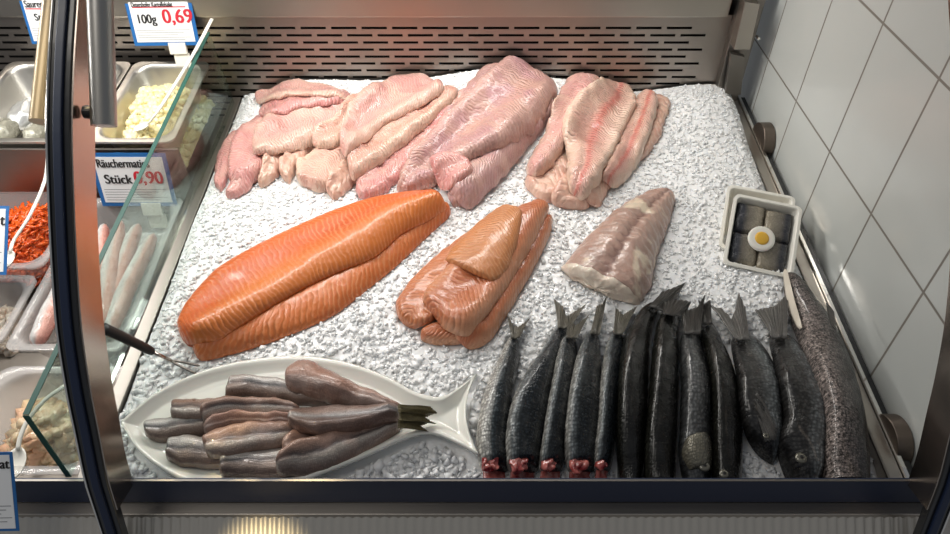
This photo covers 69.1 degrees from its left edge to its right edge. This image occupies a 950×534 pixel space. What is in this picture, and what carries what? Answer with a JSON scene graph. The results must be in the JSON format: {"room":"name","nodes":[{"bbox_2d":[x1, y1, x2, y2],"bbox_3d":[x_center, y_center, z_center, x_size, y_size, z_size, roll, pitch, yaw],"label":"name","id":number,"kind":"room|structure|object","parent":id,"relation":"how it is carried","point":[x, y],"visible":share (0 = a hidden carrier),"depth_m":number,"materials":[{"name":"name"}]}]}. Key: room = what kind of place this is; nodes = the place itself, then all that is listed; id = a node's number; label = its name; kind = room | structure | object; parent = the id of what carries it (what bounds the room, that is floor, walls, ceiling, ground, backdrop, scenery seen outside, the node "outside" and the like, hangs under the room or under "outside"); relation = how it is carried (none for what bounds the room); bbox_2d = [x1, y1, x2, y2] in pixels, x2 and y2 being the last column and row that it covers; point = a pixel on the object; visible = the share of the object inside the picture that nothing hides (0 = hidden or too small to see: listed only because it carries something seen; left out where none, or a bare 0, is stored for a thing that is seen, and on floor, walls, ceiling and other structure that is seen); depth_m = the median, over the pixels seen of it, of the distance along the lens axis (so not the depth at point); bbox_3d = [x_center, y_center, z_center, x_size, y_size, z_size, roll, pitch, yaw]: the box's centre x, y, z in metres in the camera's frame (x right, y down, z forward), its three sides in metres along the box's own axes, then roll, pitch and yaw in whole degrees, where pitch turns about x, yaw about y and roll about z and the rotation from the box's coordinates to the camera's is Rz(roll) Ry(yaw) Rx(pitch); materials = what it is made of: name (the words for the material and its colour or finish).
{"room":"food shop","nodes":[
{"label":"food shop","id":0,"kind":"room"},
{"bbox_2d":[740,0,949,467],"bbox_3d":[0.592,-0.103,1.358,0.040,1.600,1.400,0,43,0],"label":"wall","id":1,"kind":"structure","parent":0,"point":[855,94],"depth_m":0.98,"materials":[{"name":"white tile"}]},
{"bbox_2d":[753,122,775,154],"bbox_3d":[0.560,-0.245,1.345,0.021,0.072,0.072,0,43,0],"label":"knob","id":2,"kind":"object","parent":1,"relation":"attached to","point":[764,131],"visible":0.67,"depth_m":1.31,"materials":[{"name":"metal"}]},
{"bbox_3d":[-0.200,0.772,1.631,2.800,0.050,2.800,0,43,0],"label":"floor","id":3,"kind":"structure","parent":0,"visible":0},
{"bbox_2d":[0,353,949,533],"bbox_3d":[-0.295,0.570,1.196,1.910,0.840,0.468,0,43,0],"label":"countertop","id":4,"kind":"structure","parent":3,"relation":"on","point":[20,373],"depth_m":0.86,"materials":[{"name":"metal"}]},
{"bbox_2d":[45,0,132,533],"bbox_3d":[-0.431,0.021,0.801,0.027,0.612,0.430,0,43,0],"label":"post","id":5,"kind":"object","parent":4,"relation":"on","point":[69,137],"visible":0.99,"depth_m":0.74,"materials":[{"name":"black metal"}]},
{"bbox_2d":[28,0,50,125],"bbox_3d":[-0.462,-0.259,0.750,0.021,0.146,0.182,0,43,0],"label":"tube","id":6,"kind":"object","parent":5,"relation":"attached to","point":[38,94],"visible":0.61,"depth_m":0.73,"materials":[{"name":"beige"}]},
{"bbox_2d":[86,0,117,127],"bbox_3d":[-0.392,-0.244,0.723,0.026,0.164,0.142,0,43,0],"label":"tube","id":7,"kind":"object","parent":5,"relation":"attached to","point":[99,13],"visible":1,"depth_m":0.72,"materials":[{"name":"metal"}]},
{"bbox_2d":[0,157,206,352],"bbox_3d":[-0.880,0.062,1.283,0.740,0.080,0.840,0,43,0],"label":"deck","id":8,"kind":"object","parent":4,"relation":"on","point":[16,294],"visible":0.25,"depth_m":1.28,"materials":[{"name":"metal"}]},
{"bbox_2d":[0,148,194,242],"bbox_3d":[-0.859,-0.128,1.290,0.682,0.232,0.024,0,43,0],"label":"panel","id":9,"kind":"object","parent":8,"relation":"on","point":[22,170],"visible":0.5,"depth_m":1.27,"materials":[{"name":"metal"}]},
{"bbox_2d":[0,61,130,147],"bbox_3d":[-0.802,-0.281,1.313,0.245,0.109,0.256,0,43,0],"label":"pan","id":10,"kind":"object","parent":9,"relation":"on","point":[16,78],"visible":0.3,"depth_m":1.35,"materials":[{"name":"metal"}]},
{"bbox_2d":[0,118,20,137],"bbox_3d":[-0.888,-0.261,1.309,0.043,0.039,0.063,-9,44,-10],"label":"roll","id":11,"kind":"object","parent":10,"relation":"in","point":[9,128],"visible":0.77,"depth_m":1.30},
{"bbox_2d":[7,98,30,130],"bbox_3d":[-0.872,-0.297,1.343,0.055,0.050,0.088,-4,43,-4],"label":"roll","id":12,"kind":"object","parent":10,"relation":"in","point":[19,112],"visible":0.54,"depth_m":1.32,"materials":[{"name":"white food"}]},
{"bbox_2d":[22,122,44,137],"bbox_3d":[-0.831,-0.254,1.304,0.043,0.035,0.059,15,45,16],"label":"roll","id":13,"kind":"object","parent":10,"relation":"in","point":[32,130],"visible":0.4,"depth_m":1.29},
{"bbox_2d":[95,61,208,149],"bbox_3d":[-0.600,-0.281,1.313,0.151,0.109,0.256,0,43,0],"label":"food tray","id":14,"kind":"object","parent":9,"relation":"on","point":[146,73],"visible":0.51,"depth_m":1.31,"materials":[{"name":"metal"}]},
{"bbox_2d":[122,83,214,167],"bbox_3d":[-0.600,-0.283,1.321,0.134,0.110,0.239,0,43,0],"label":"salad","id":15,"kind":"object","parent":14,"relation":"in","point":[148,99],"visible":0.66,"depth_m":1.29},
{"bbox_2d":[133,18,213,130],"bbox_3d":[-0.534,-0.343,1.250,0.050,0.139,0.212,29,50,27],"label":"spoon","id":16,"kind":"object","parent":15,"relation":"in","point":[144,125],"visible":1,"depth_m":1.24,"materials":[{"name":"white plastic"}]},
{"bbox_2d":[133,122,149,130],"bbox_3d":[-0.601,-0.253,1.245,0.033,0.015,0.022,0,48,0],"label":"spoon bowl","id":17,"kind":"object","parent":16,"relation":"on","point":[144,125],"depth_m":1.25,"materials":[{"name":"white plastic"}]},
{"label":"plastic tub","id":18,"kind":"object","parent":8,"relation":"on","visible":0},
{"bbox_2d":[29,288,54,345],"bbox_3d":[-0.669,0.052,1.101,0.031,0.031,0.173,-1,43,-1],"label":"fillet","id":19,"kind":"object","parent":18,"relation":"in","point":[43,327],"visible":0.36,"depth_m":1.06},
{"bbox_2d":[98,223,109,268],"bbox_3d":[-0.628,0.016,1.142,0.031,0.036,0.255,-8,44,-8],"label":"fillet","id":20,"kind":"object","parent":18,"relation":"in","point":[103,230],"visible":0.19,"depth_m":1.20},
{"bbox_2d":[100,221,125,321],"bbox_3d":[-0.606,0.006,1.143,0.031,0.036,0.242,-9,44,-9],"label":"fillet","id":21,"kind":"object","parent":18,"relation":"in","point":[108,271],"visible":0.57,"depth_m":1.13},
{"bbox_2d":[116,223,141,287],"bbox_3d":[-0.596,0.000,1.161,0.032,0.034,0.211,-5,43,-5],"label":"fillet","id":22,"kind":"object","parent":18,"relation":"in","point":[131,241],"visible":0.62,"depth_m":1.18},
{"bbox_2d":[104,233,156,328],"bbox_3d":[-0.568,0.021,1.136,0.031,0.034,0.217,0,43,0],"label":"fillet","id":23,"kind":"object","parent":18,"relation":"in","point":[123,296],"visible":0.91,"depth_m":1.12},
{"bbox_2d":[95,153,177,227],"bbox_3d":[-0.606,-0.135,1.237,0.136,0.144,0.032,0,43,0],"label":"price sign","id":24,"kind":"object","parent":18,"relation":"on","point":[116,173],"visible":0.87,"depth_m":1.23,"materials":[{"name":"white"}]},
{"label":"plastic tub","id":25,"kind":"object","parent":8,"relation":"on","visible":0},
{"bbox_2d":[0,201,50,290],"bbox_3d":[-0.830,-0.053,1.239,0.207,0.106,0.179,0,43,0],"label":"salad","id":26,"kind":"object","parent":25,"relation":"in","point":[30,265],"visible":0.63,"depth_m":1.21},
{"bbox_2d":[7,159,45,266],"bbox_3d":[-0.765,-0.100,1.181,0.027,0.103,0.199,8,44,9],"label":"spoon","id":27,"kind":"object","parent":25,"relation":"in","point":[11,254],"visible":0.8,"depth_m":1.17,"materials":[{"name":"white plastic"}]},
{"bbox_2d":[7,251,14,266],"bbox_3d":[-0.783,-0.011,1.155,0.024,0.010,0.036,0,48,0],"label":"spoon bowl","id":28,"kind":"object","parent":27,"relation":"on","point":[11,254],"depth_m":1.16,"materials":[{"name":"white plastic"}]},
{"bbox_3d":[-0.814,0.086,1.110,0.196,0.063,0.140,0,48,0],"label":"plastic tub","id":29,"kind":"object","parent":8,"relation":"on","visible":0},
{"bbox_2d":[0,206,8,274],"bbox_3d":[-0.774,-0.042,1.081,0.086,0.078,0.077,1,43,1],"label":"price sign","id":30,"kind":"object","parent":29,"relation":"on","point":[4,210],"visible":1,"depth_m":1.08,"materials":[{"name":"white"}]},
{"bbox_2d":[0,304,34,356],"bbox_3d":[-0.814,0.095,1.123,0.158,0.067,0.100,0,43,0],"label":"salad","id":31,"kind":"object","parent":29,"relation":"in","point":[14,322],"visible":1,"depth_m":1.12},
{"bbox_2d":[15,478,919,501],"bbox_3d":[-0.295,0.276,0.854,1.910,0.052,0.004,0,43,0],"label":"rail","id":32,"kind":"object","parent":4,"relation":"on","point":[27,489],"visible":1,"depth_m":0.85,"materials":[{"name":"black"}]},
{"bbox_2d":[77,95,911,477],"bbox_3d":[0.028,-0.012,1.185,1.076,0.156,0.866,0,43,0],"label":"display tray","id":33,"kind":"object","parent":4,"relation":"on","point":[886,462],"visible":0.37,"depth_m":1.09,"materials":[{"name":"metal"}]},
{"bbox_2d":[23,32,209,476],"bbox_3d":[-0.502,-0.101,1.086,0.007,0.206,0.834,0,43,0],"label":"glass wall","id":34,"kind":"structure","parent":33,"relation":"on","point":[54,354],"depth_m":0.95,"materials":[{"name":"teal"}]},
{"bbox_2d":[0,452,19,530],"bbox_3d":[-0.553,0.256,0.785,0.061,0.076,0.057,-1,43,-1],"label":"price sign","id":35,"kind":"object","parent":34,"relation":"attached to","point":[9,519],"visible":1,"depth_m":0.79,"materials":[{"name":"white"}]},
{"bbox_2d":[19,0,41,43],"bbox_3d":[-0.809,-0.473,1.317,0.101,0.089,0.023,0,43,0],"label":"price sign","id":36,"kind":"object","parent":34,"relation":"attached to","point":[31,9],"visible":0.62,"depth_m":1.31,"materials":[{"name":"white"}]},
{"bbox_2d":[125,1,198,65],"bbox_3d":[-0.598,-0.453,1.330,0.128,0.128,0.031,0,43,0],"label":"price sign","id":37,"kind":"object","parent":34,"relation":"attached to","point":[171,24],"visible":1,"depth_m":1.32,"materials":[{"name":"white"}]},
{"bbox_2d":[0,15,731,156],"bbox_3d":[-0.377,-0.342,1.468,1.747,0.397,0.001,0,43,0],"label":"panel","id":38,"kind":"object","parent":33,"relation":"attached to","point":[716,29],"visible":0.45,"depth_m":1.37,"materials":[{"name":"metal"}]},
{"bbox_2d":[0,27,705,115],"bbox_3d":[-0.375,-0.372,1.490,1.750,0.410,0.015,0,43,0],"label":"ventilation grille","id":39,"kind":"object","parent":38,"relation":"attached to","point":[1,49],"visible":0.12,"depth_m":1.42,"materials":[{"name":"black"}]},
{"bbox_2d":[0,0,731,16],"bbox_3d":[-0.383,-0.635,1.218,1.735,0.373,0.062,0,43,0],"label":"trim","id":40,"kind":"structure","parent":38,"relation":"attached to","point":[8,8],"depth_m":1.31,"materials":[{"name":"metal"}]},
{"bbox_2d":[714,0,765,100],"bbox_3d":[0.520,-0.489,1.315,0.052,0.720,0.080,0,43,0],"label":"post","id":41,"kind":"object","parent":38,"relation":"attached to","point":[746,14],"visible":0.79,"depth_m":1.34,"materials":[{"name":"metal"}]},
{"bbox_2d":[119,69,876,477],"bbox_3d":[0.019,-0.052,1.144,1.020,0.162,0.858,0,43,0],"label":"crushed ice","id":42,"kind":"object","parent":33,"relation":"on","point":[702,149],"visible":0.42,"depth_m":1.09,"materials":[{"name":"ice"}]},
{"bbox_2d":[104,323,199,373],"bbox_3d":[-0.441,0.109,0.941,0.100,0.110,0.025,-7,44,-7],"label":"serving fork","id":43,"kind":"object","parent":42,"relation":"on","point":[115,333],"visible":0.95,"depth_m":0.93,"materials":[{"name":"black plastic"}]},
{"bbox_2d":[214,130,235,191],"bbox_3d":[-0.467,-0.205,1.291,0.052,0.027,0.176,4,43,5],"label":"fish fillet","id":44,"kind":"object","parent":42,"relation":"on","point":[221,176],"visible":0.71,"depth_m":1.27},
{"bbox_2d":[226,155,262,198],"bbox_3d":[-0.404,-0.173,1.246,0.040,0.043,0.126,21,47,21],"label":"fish fillet","id":45,"kind":"object","parent":42,"relation":"on","point":[243,177],"visible":0.81,"depth_m":1.23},
{"bbox_2d":[228,115,263,183],"bbox_3d":[-0.419,-0.229,1.300,0.091,0.045,0.200,5,43,5],"label":"fish fillet","id":46,"kind":"object","parent":42,"relation":"on","point":[240,149],"visible":0.41,"depth_m":1.29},
{"bbox_2d":[258,153,283,187],"bbox_3d":[-0.365,-0.198,1.266,0.034,0.041,0.128,9,44,10],"label":"fish fillet","id":47,"kind":"object","parent":42,"relation":"on","point":[269,170],"visible":0.57,"depth_m":1.24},
{"bbox_2d":[278,146,314,183],"bbox_3d":[-0.329,-0.210,1.281,0.049,0.033,0.135,16,45,16],"label":"fish fillet","id":48,"kind":"object","parent":42,"relation":"on","point":[287,162],"visible":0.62,"depth_m":1.25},
{"bbox_2d":[252,102,342,154],"bbox_3d":[-0.345,-0.273,1.315,0.122,0.045,0.216,32,52,30],"label":"fish fillet","id":49,"kind":"object","parent":42,"relation":"on","point":[274,134],"visible":0.76,"depth_m":1.29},
{"bbox_2d":[121,356,478,477],"bbox_3d":[-0.234,0.203,0.930,0.476,0.031,0.196,-1,43,-1],"label":"platter","id":50,"kind":"object","parent":42,"relation":"on","point":[450,419],"visible":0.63,"depth_m":0.94,"materials":[{"name":"white ceramic"}]},
{"bbox_2d":[143,417,204,442],"bbox_3d":[-0.397,0.211,0.918,0.089,0.021,0.037,-7,44,-7],"label":"fillet","id":51,"kind":"object","parent":50,"relation":"on","point":[160,430],"visible":0.66,"depth_m":0.91,"materials":[{"name":"silver food"}]},
{"bbox_2d":[170,398,213,418],"bbox_3d":[-0.365,0.189,0.933,0.094,0.027,0.043,-4,43,-5],"label":"fillet","id":52,"kind":"object","parent":50,"relation":"on","point":[180,408],"visible":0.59,"depth_m":0.92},
{"bbox_2d":[165,434,219,468],"bbox_3d":[-0.354,0.237,0.892,0.093,0.023,0.046,-1,43,-1],"label":"fillet","id":53,"kind":"object","parent":50,"relation":"on","point":[185,450],"visible":0.65,"depth_m":0.88,"materials":[{"name":"silver food"}]},
{"bbox_2d":[203,409,287,433],"bbox_3d":[-0.294,0.202,0.914,0.124,0.034,0.030,-6,44,-6],"label":"fillet","id":54,"kind":"object","parent":50,"relation":"on","point":[217,420],"visible":0.53,"depth_m":0.91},
{"bbox_2d":[202,421,293,458],"bbox_3d":[-0.286,0.218,0.895,0.129,0.037,0.047,-12,45,-13],"label":"fillet","id":55,"kind":"object","parent":50,"relation":"on","point":[248,436],"visible":0.8,"depth_m":0.89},
{"bbox_2d":[200,396,298,421],"bbox_3d":[-0.301,0.186,0.927,0.131,0.038,0.038,-6,44,-6],"label":"fillet","id":56,"kind":"object","parent":50,"relation":"on","point":[222,404],"visible":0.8,"depth_m":0.93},
{"bbox_2d":[220,447,289,477],"bbox_3d":[-0.273,0.245,0.880,0.102,0.027,0.045,-3,43,-3],"label":"fillet","id":57,"kind":"object","parent":50,"relation":"on","point":[261,463],"visible":0.77,"depth_m":0.87,"materials":[{"name":"silver food"}]},
{"bbox_2d":[225,374,329,406],"bbox_3d":[-0.259,0.169,0.956,0.178,0.022,0.040,3,43,3],"label":"fillet","id":58,"kind":"object","parent":50,"relation":"on","point":[242,385],"visible":0.7,"depth_m":0.95,"materials":[{"name":"silver food"}]},
{"bbox_2d":[282,429,313,447],"bbox_3d":[-0.211,0.220,0.897,0.081,0.036,0.033,-17,46,-17],"label":"fillet","id":59,"kind":"object","parent":50,"relation":"on","point":[294,434],"visible":0.28,"depth_m":0.88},
{"bbox_2d":[276,419,428,476],"bbox_3d":[-0.158,0.221,0.893,0.203,0.043,0.050,-16,45,-16],"label":"split herring","id":60,"kind":"object","parent":50,"relation":"on","point":[304,456],"visible":0.97,"depth_m":0.88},
{"bbox_2d":[285,359,436,414],"bbox_3d":[-0.163,0.175,0.935,0.225,0.041,0.059,18,46,18],"label":"split herring","id":61,"kind":"object","parent":50,"relation":"on","point":[305,377],"visible":0.88,"depth_m":0.93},
{"bbox_2d":[287,402,435,434],"bbox_3d":[-0.148,0.200,0.904,0.194,0.042,0.054,1,43,1],"label":"split herring","id":62,"kind":"object","parent":50,"relation":"on","point":[317,420],"visible":0.99,"depth_m":0.90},
{"bbox_2d":[259,96,343,116],"bbox_3d":[-0.349,-0.312,1.352,0.186,0.058,0.088,7,44,8],"label":"fish fillet","id":63,"kind":"object","parent":42,"relation":"on","point":[283,106],"visible":0.81,"depth_m":1.33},
{"bbox_2d":[255,78,349,103],"bbox_3d":[-0.351,-0.349,1.383,0.228,0.064,0.075,14,45,14],"label":"fish fillet","id":64,"kind":"object","parent":63,"relation":"on","point":[292,87],"visible":0.95,"depth_m":1.37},
{"bbox_2d":[296,145,344,192],"bbox_3d":[-0.272,-0.193,1.266,0.094,0.039,0.133,21,47,20],"label":"fish fillet","id":65,"kind":"object","parent":42,"relation":"on","point":[312,170],"visible":0.62,"depth_m":1.24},
{"bbox_2d":[192,202,450,360],"bbox_3d":[-0.218,0.013,1.089,0.470,0.057,0.111,-33,52,-30],"label":"salmon fillet","id":66,"kind":"object","parent":42,"relation":"on","point":[325,298],"visible":0.62,"depth_m":1.04,"materials":[{"name":"food"}]},
{"bbox_2d":[177,189,445,346],"bbox_3d":[-0.259,-0.032,1.110,0.472,0.073,0.152,-27,49,-26],"label":"salmon fillet","id":67,"kind":"object","parent":66,"relation":"on","point":[245,286],"visible":1,"depth_m":1.08,"materials":[{"name":"food"}]},
{"bbox_2d":[312,92,358,148],"bbox_3d":[-0.242,-0.288,1.327,0.062,0.052,0.197,21,47,21],"label":"fish fillet","id":68,"kind":"object","parent":42,"relation":"on","point":[326,133],"visible":0.48,"depth_m":1.29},
{"bbox_2d":[326,157,355,199],"bbox_3d":[-0.229,-0.171,1.248,0.041,0.036,0.122,18,46,18],"label":"fish fillet","id":69,"kind":"object","parent":42,"relation":"on","point":[339,181],"visible":0.56,"depth_m":1.22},
{"bbox_2d":[356,106,446,199],"bbox_3d":[-0.133,-0.221,1.281,0.070,0.066,0.266,25,49,24],"label":"fish fillet","id":70,"kind":"object","parent":42,"relation":"on","point":[379,180],"visible":0.56,"depth_m":1.24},
{"bbox_2d":[347,85,457,180],"bbox_3d":[-0.145,-0.267,1.305,0.088,0.072,0.294,30,51,28],"label":"fish fillet","id":71,"kind":"object","parent":42,"relation":"on","point":[394,135],"visible":0.83,"depth_m":1.28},
{"bbox_2d":[339,73,444,157],"bbox_3d":[-0.184,-0.309,1.329,0.268,0.077,0.145,-34,53,-31],"label":"fish fillet","id":72,"kind":"object","parent":71,"relation":"on","point":[377,104],"visible":1,"depth_m":1.32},
{"bbox_2d":[395,232,466,328],"bbox_3d":[-0.017,-0.012,1.111,0.088,0.048,0.299,29,50,27],"label":"fillet","id":73,"kind":"object","parent":42,"relation":"on","point":[411,311],"visible":0.44,"depth_m":1.05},
{"bbox_2d":[423,199,548,336],"bbox_3d":[0.032,-0.020,1.089,0.105,0.048,0.314,25,48,24],"label":"fillet","id":74,"kind":"object","parent":73,"relation":"on","point":[459,299],"visible":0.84,"depth_m":1.03,"materials":[{"name":"food"}]},
{"bbox_2d":[445,204,521,280],"bbox_3d":[0.032,-0.048,1.097,0.101,0.030,0.166,25,49,24],"label":"fillet","id":75,"kind":"object","parent":74,"relation":"on","point":[486,251],"visible":1,"depth_m":1.08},
{"bbox_2d":[420,321,459,345],"bbox_3d":[-0.041,0.094,1.020,0.079,0.023,0.043,-6,44,-7],"label":"fillet","id":76,"kind":"object","parent":42,"relation":"on","point":[432,333],"visible":0.65,"depth_m":1.01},
{"bbox_2d":[429,151,472,190],"bbox_3d":[-0.041,-0.171,1.221,0.056,0.057,0.086,-25,49,-24],"label":"fish fillet","id":77,"kind":"object","parent":42,"relation":"on","point":[449,168],"visible":1,"depth_m":1.21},
{"bbox_2d":[397,56,557,191],"bbox_3d":[0.021,-0.265,1.287,0.152,0.119,0.401,28,50,26],"label":"fish fillet","id":78,"kind":"object","parent":42,"relation":"on","point":[505,106],"visible":0.94,"depth_m":1.28,"materials":[{"name":"food"}]},
{"bbox_2d":[434,63,496,127],"bbox_3d":[-0.027,-0.299,1.333,0.071,0.096,0.335,28,50,26],"label":"fish fillet","id":79,"kind":"object","parent":78,"relation":"on","point":[470,85],"visible":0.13,"depth_m":1.34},
{"bbox_2d":[448,158,519,207],"bbox_3d":[0.021,-0.178,1.253,0.060,0.040,0.208,26,49,25],"label":"fish fillet","id":80,"kind":"object","parent":42,"relation":"on","point":[452,199],"visible":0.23,"depth_m":1.20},
{"bbox_2d":[448,98,553,209],"bbox_3d":[0.044,-0.236,1.286,0.109,0.076,0.331,26,49,25],"label":"fish fillet","id":81,"kind":"object","parent":42,"relation":"on","point":[489,168],"visible":0.46,"depth_m":1.22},
{"bbox_2d":[476,314,529,477],"bbox_3d":[0.036,0.175,0.955,0.050,0.063,0.269,7,44,7],"label":"herring","id":82,"kind":"object","parent":42,"relation":"on","point":[499,392],"visible":0.93,"depth_m":0.91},
{"bbox_2d":[455,214,552,349],"bbox_3d":[0.061,0.012,1.087,0.048,0.046,0.306,20,47,20],"label":"fillet","id":83,"kind":"object","parent":42,"relation":"on","point":[485,331],"visible":0.62,"depth_m":1.05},
{"bbox_2d":[525,150,566,202],"bbox_3d":[0.143,-0.187,1.261,0.079,0.041,0.173,16,46,17],"label":"fish fillet","id":84,"kind":"object","parent":42,"relation":"on","point":[540,187],"visible":0.46,"depth_m":1.23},
{"bbox_2d":[505,299,587,477],"bbox_3d":[0.094,0.162,0.965,0.057,0.070,0.313,13,45,14],"label":"fish","id":85,"kind":"object","parent":42,"relation":"on","point":[527,412],"visible":0.87,"depth_m":0.90},
{"bbox_2d":[526,72,598,176],"bbox_3d":[0.171,-0.279,1.318,0.070,0.073,0.319,15,45,16],"label":"fish fillet","id":86,"kind":"object","parent":42,"relation":"on","point":[551,146],"visible":0.77,"depth_m":1.28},
{"bbox_2d":[539,314,589,477],"bbox_3d":[0.122,0.172,0.951,0.037,0.072,0.277,10,44,10],"label":"herring","id":87,"kind":"object","parent":42,"relation":"on","point":[552,453],"visible":0.87,"depth_m":0.90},
{"bbox_2d":[551,173,590,209],"bbox_3d":[0.192,-0.159,1.236,0.070,0.036,0.156,18,46,18],"label":"fish fillet","id":88,"kind":"object","parent":42,"relation":"on","point":[561,197],"visible":0.33,"depth_m":1.19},
{"bbox_2d":[564,296,606,477],"bbox_3d":[0.157,0.157,0.965,0.051,0.078,0.314,6,44,7],"label":"fish","id":89,"kind":"object","parent":42,"relation":"on","point":[581,422],"visible":0.86,"depth_m":0.90},
{"bbox_2d":[586,169,609,207],"bbox_3d":[0.233,-0.164,1.241,0.036,0.034,0.162,19,46,19],"label":"fish fillet","id":90,"kind":"object","parent":42,"relation":"on","point":[597,195],"visible":0.34,"depth_m":1.20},
{"bbox_2d":[594,305,637,477],"bbox_3d":[0.191,0.162,0.960,0.036,0.069,0.295,11,44,11],"label":"herring","id":91,"kind":"object","parent":42,"relation":"on","point":[605,443],"visible":0.85,"depth_m":0.91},
{"bbox_2d":[561,187,674,304],"bbox_3d":[0.268,-0.056,1.143,0.137,0.055,0.285,26,49,25],"label":"monkfish tail","id":92,"kind":"object","parent":42,"relation":"on","point":[617,260],"visible":1,"depth_m":1.09,"materials":[{"name":"food"}]},
{"bbox_2d":[602,89,657,187],"bbox_3d":[0.300,-0.253,1.312,0.062,0.057,0.317,16,45,16],"label":"fish fillet","id":93,"kind":"object","parent":42,"relation":"on","point":[627,154],"visible":0.91,"depth_m":1.28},
{"bbox_2d":[562,77,636,200],"bbox_3d":[0.223,-0.269,1.299,0.113,0.075,0.376,16,46,16],"label":"fish fillet","id":94,"kind":"object","parent":93,"relation":"on","point":[596,119],"visible":1,"depth_m":1.29,"materials":[{"name":"food"}]},
{"bbox_2d":[616,283,684,477],"bbox_3d":[0.236,0.143,0.975,0.067,0.083,0.355,14,45,14],"label":"fish","id":95,"kind":"object","parent":42,"relation":"on","point":[634,367],"visible":0.91,"depth_m":0.91},
{"bbox_2d":[640,94,670,160],"bbox_3d":[0.346,-0.275,1.345,0.052,0.040,0.214,12,44,12],"label":"fish fillet","id":96,"kind":"object","parent":42,"relation":"on","point":[664,103],"visible":0.56,"depth_m":1.34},
{"bbox_2d":[644,299,690,477],"bbox_3d":[0.265,0.164,0.958,0.050,0.077,0.304,10,44,11],"label":"fish","id":97,"kind":"object","parent":42,"relation":"on","point":[662,420],"visible":0.94,"depth_m":0.91},
{"bbox_2d":[678,295,712,477],"bbox_3d":[0.306,0.161,0.963,0.046,0.077,0.308,7,44,8],"label":"whitefish","id":98,"kind":"object","parent":42,"relation":"on","point":[695,451],"visible":0.93,"depth_m":0.91,"materials":[{"name":"black food"}]},
{"bbox_2d":[698,299,742,477],"bbox_3d":[0.342,0.164,0.959,0.047,0.077,0.299,5,43,6],"label":"whitefish","id":99,"kind":"object","parent":42,"relation":"on","point":[727,428],"visible":0.94,"depth_m":0.90,"materials":[{"name":"black food"}]},
{"bbox_2d":[711,293,782,464],"bbox_3d":[0.389,0.144,0.976,0.075,0.068,0.263,1,43,1],"label":"fish","id":100,"kind":"object","parent":42,"relation":"on","point":[760,405],"visible":0.99,"depth_m":0.92,"materials":[{"name":"black food"}]},
{"bbox_2d":[719,185,794,249],"bbox_3d":[0.470,-0.070,1.153,0.114,0.074,0.108,10,44,10],"label":"food tray","id":101,"kind":"object","parent":42,"relation":"on","point":[732,191],"visible":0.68,"depth_m":1.17,"materials":[{"name":"white plastic"}]},
{"bbox_2d":[723,194,801,277],"bbox_3d":[0.466,-0.047,1.121,0.109,0.083,0.115,12,44,12],"label":"food tray","id":102,"kind":"object","parent":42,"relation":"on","point":[795,211],"visible":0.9,"depth_m":1.12,"materials":[{"name":"white plastic"}]},
{"bbox_2d":[728,231,756,266],"bbox_3d":[0.437,-0.030,1.122,0.045,0.033,0.048,11,44,12],"label":"marinated herring","id":103,"kind":"object","parent":102,"relation":"in","point":[740,251],"visible":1,"depth_m":1.11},
{"bbox_2d":[733,203,764,234],"bbox_3d":[0.451,-0.079,1.136,0.047,0.034,0.048,11,44,12],"label":"marinated herring","id":104,"kind":"object","parent":102,"relation":"in","point":[747,217],"visible":1,"depth_m":1.13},
{"bbox_2d":[755,242,787,271],"bbox_3d":[0.479,-0.018,1.115,0.047,0.034,0.048,12,44,12],"label":"marinated herring","id":105,"kind":"object","parent":102,"relation":"in","point":[774,259],"visible":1,"depth_m":1.11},
{"bbox_2d":[748,226,774,251],"bbox_3d":[0.462,-0.045,1.112,0.042,0.025,0.038,7,44,7],"label":"slice","id":106,"kind":"object","parent":105,"relation":"on","point":[760,238],"visible":1,"depth_m":1.11,"materials":[{"name":"white food"}]},
{"bbox_2d":[763,210,791,244],"bbox_3d":[0.494,-0.067,1.129,0.045,0.034,0.048,11,44,12],"label":"marinated herring","id":107,"kind":"object","parent":102,"relation":"in","point":[778,223],"visible":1,"depth_m":1.12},
{"bbox_2d":[755,295,825,477],"bbox_3d":[0.445,0.157,0.965,0.078,0.074,0.314,5,43,6],"label":"fish","id":108,"kind":"object","parent":42,"relation":"on","point":[801,445],"visible":0.85,"depth_m":0.90,"materials":[{"name":"black food"}]},
{"bbox_2d":[783,269,870,477],"bbox_3d":[0.498,0.133,0.967,0.080,0.107,0.361,6,43,6],"label":"fish","id":109,"kind":"object","parent":42,"relation":"on","point":[847,447],"visible":0.95,"depth_m":0.91,"materials":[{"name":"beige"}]},
{"bbox_2d":[879,414,913,462],"bbox_3d":[0.560,0.235,0.932,0.021,0.072,0.072,0,43,0],"label":"knob","id":110,"kind":"object","parent":33,"relation":"attached to","point":[899,432],"visible":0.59,"depth_m":0.90,"materials":[{"name":"metal"}]},
{"bbox_2d":[908,0,949,533],"bbox_3d":[0.541,0.021,0.801,0.027,0.612,0.430,0,43,0],"label":"post","id":111,"kind":"object","parent":4,"relation":"on","point":[929,476],"visible":1,"depth_m":0.79,"materials":[{"name":"black metal"}]},
{"bbox_3d":[-0.596,0.230,0.983,0.207,0.068,0.168,0,48,0],"label":"plastic tub","id":112,"kind":"object","parent":4,"relation":"on","visible":0},
{"bbox_2d":[11,384,63,477],"bbox_3d":[-0.594,0.216,0.926,0.034,0.058,0.124,14,45,15],"label":"spoon","id":113,"kind":"object","parent":112,"relation":"in","point":[19,454],"visible":0.84,"depth_m":0.92,"materials":[{"name":"white plastic"}]},
{"bbox_2d":[11,447,26,477],"bbox_3d":[-0.607,0.260,0.911,0.028,0.012,0.042,0,48,0],"label":"spoon bowl","id":114,"kind":"object","parent":113,"relation":"on","point":[19,454],"depth_m":0.92,"materials":[{"name":"white plastic"}]},
{"bbox_2d":[0,397,79,472],"bbox_3d":[-0.597,0.234,0.993,0.175,0.089,0.144,0,43,0],"label":"salad","id":115,"kind":"object","parent":112,"relation":"in","point":[53,420],"visible":0.48,"depth_m":0.96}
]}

